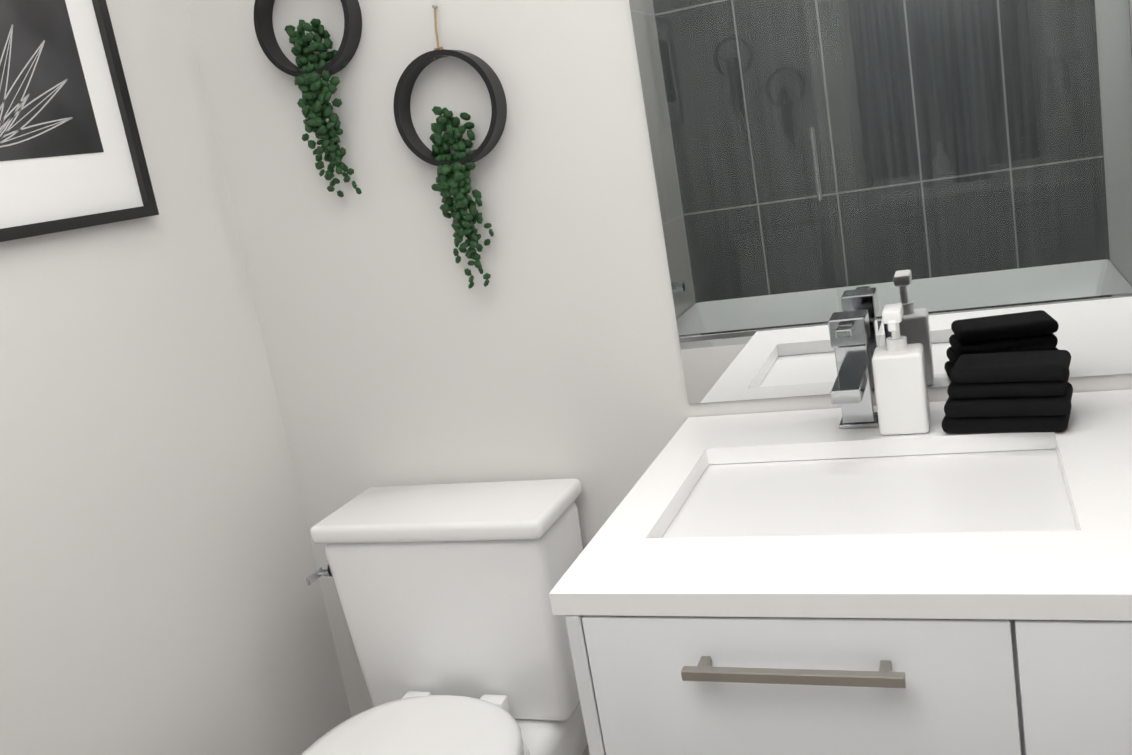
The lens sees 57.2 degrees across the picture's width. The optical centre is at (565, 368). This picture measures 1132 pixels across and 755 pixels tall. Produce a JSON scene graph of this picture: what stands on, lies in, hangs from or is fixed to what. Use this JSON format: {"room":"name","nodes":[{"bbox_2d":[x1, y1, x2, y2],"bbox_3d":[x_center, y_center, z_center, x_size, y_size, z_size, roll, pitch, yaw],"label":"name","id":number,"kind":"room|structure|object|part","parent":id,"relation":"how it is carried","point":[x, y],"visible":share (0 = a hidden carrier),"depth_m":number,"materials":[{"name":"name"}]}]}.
{"room":"bathroom","nodes":[
{"label":"bathroom","id":0,"kind":"room"},
{"bbox_2d":[0,0,350,754],"bbox_3d":[-1.133,0.145,0.765,0.100,2.440,2.950,-5,13,22],"label":"wall","id":1,"kind":"structure","parent":0,"point":[158,596],"depth_m":1.75,"materials":[{"name":"paint"}]},
{"bbox_2d":[0,0,158,241],"bbox_3d":[-0.806,-0.453,1.540,0.021,0.500,0.380,-5,13,22],"label":"picture frame","id":2,"kind":"object","parent":1,"relation":"attached to","point":[72,156],"visible":1,"depth_m":1.60,"materials":[{"name":"black wood"}]},
{"bbox_2d":[0,0,103,162],"bbox_3d":[-0.808,-0.459,1.539,0.001,0.290,0.228,-5,13,22],"label":"print","id":3,"kind":"object","parent":2,"relation":"attached to","point":[50,111],"depth_m":1.58},
{"bbox_2d":[184,0,1131,754],"bbox_3d":[0.218,-0.291,1.704,1.770,2.440,0.106,-5,13,22],"label":"wall","id":4,"kind":"structure","parent":0,"point":[398,352],"depth_m":1.69,"materials":[{"name":"paint"}]},
{"bbox_2d":[254,0,361,196],"bbox_3d":[-0.439,-0.531,1.794,0.190,0.473,0.068,-5,13,22],"label":"hanging planter","id":5,"kind":"object","parent":4,"relation":"attached to","point":[314,104],"visible":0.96,"depth_m":1.80,"materials":[{"name":"jute"},{"name":"black metal"},{"name":"green leaf"}]},
{"bbox_2d":[393,5,506,288],"bbox_3d":[-0.188,-0.367,1.746,0.190,0.473,0.064,-5,13,22],"label":"hanging planter","id":6,"kind":"object","parent":4,"relation":"attached to","point":[453,179],"visible":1,"depth_m":1.74,"materials":[{"name":"jute"},{"name":"black metal"},{"name":"green leaf"}]},
{"bbox_3d":[0.542,-0.481,1.472,0.912,1.045,0.005,-5,13,22],"label":"mirror","id":7,"kind":"part","parent":4,"relation":"part of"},
{"bbox_3d":[-0.060,1.275,0.677,1.970,0.060,2.950,-5,13,22],"label":"floor","id":8,"kind":"structure","parent":0,"visible":0},
{"bbox_2d":[301,478,587,754],"bbox_3d":[-0.247,0.669,1.671,0.455,0.757,0.769,-5,13,22],"label":"toilet","id":9,"kind":"object","parent":8,"relation":"on","point":[457,628],"visible":0.85,"depth_m":1.77,"materials":[{"name":"white ceramic"}]},
{"bbox_3d":[-0.436,0.366,1.851,0.019,0.028,0.069,-5,13,22],"label":"flush lever","id":10,"kind":"part","parent":9,"relation":"part of","materials":[{"name":"silver metal"}]},
{"bbox_3d":[-0.291,0.647,1.554,0.388,0.028,0.539,-5,13,22],"label":"seat lid","id":11,"kind":"part","parent":9,"relation":"part of","materials":[{"name":"plastic"}]},
{"bbox_3d":[-0.211,0.252,1.837,0.446,0.034,0.210,-5,13,22],"label":"tank lid","id":12,"kind":"part","parent":9,"relation":"part of","materials":[{"name":"white ceramic"}]},
{"bbox_2d":[549,309,1131,754],"bbox_3d":[0.581,0.463,1.339,0.942,1.018,0.695,-5,13,22],"label":"bathroom vanity","id":13,"kind":"object","parent":8,"relation":"on","point":[847,577],"visible":1,"depth_m":1.12,"materials":[{"name":"white wood"}]},
{"bbox_3d":[0.231,0.310,1.063,0.225,0.012,0.034,-5,13,22],"label":"handle","id":14,"kind":"part","parent":13,"relation":"part of","materials":[{"name":"silver metal"}]},
{"bbox_3d":[0.282,0.596,1.153,0.440,0.702,0.018,-5,13,22],"label":"door","id":15,"kind":"part","parent":13,"relation":"part of","materials":[{"name":"white wood"}]},
{"bbox_2d":[549,374,1131,625],"bbox_3d":[0.532,0.142,1.286,0.942,0.026,0.662,-5,13,22],"label":"countertop","id":16,"kind":"structure","parent":13,"relation":"on","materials":[{"name":"stone"}]},
{"bbox_2d":[828,309,881,429],"bbox_3d":[0.413,0.015,1.504,0.058,0.168,0.169,-5,13,22],"label":"faucet","id":17,"kind":"object","parent":16,"relation":"on","point":[852,389],"depth_m":1.52,"materials":[{"name":"silver metal"}]},
{"bbox_2d":[872,303,929,434],"bbox_3d":[0.475,0.000,1.482,0.068,0.183,0.084,-5,13,22],"label":"soap dispenser","id":18,"kind":"object","parent":16,"relation":"on","point":[900,381],"visible":1,"depth_m":1.47,"materials":[{"name":"white plastic"}]},
{"bbox_2d":[941,350,1072,432],"bbox_3d":[0.612,0.032,1.444,0.164,0.092,0.107,-3,14,30],"label":"towel stack","id":19,"kind":"object","parent":16,"relation":"on","point":[1020,392],"visible":1,"depth_m":1.41,"materials":[{"name":"black fabric"}]},
{"bbox_3d":[0.702,0.560,0.984,0.462,0.702,0.018,-5,13,22],"label":"door","id":20,"kind":"part","parent":13,"relation":"part of","materials":[{"name":"white wood"}]}
]}

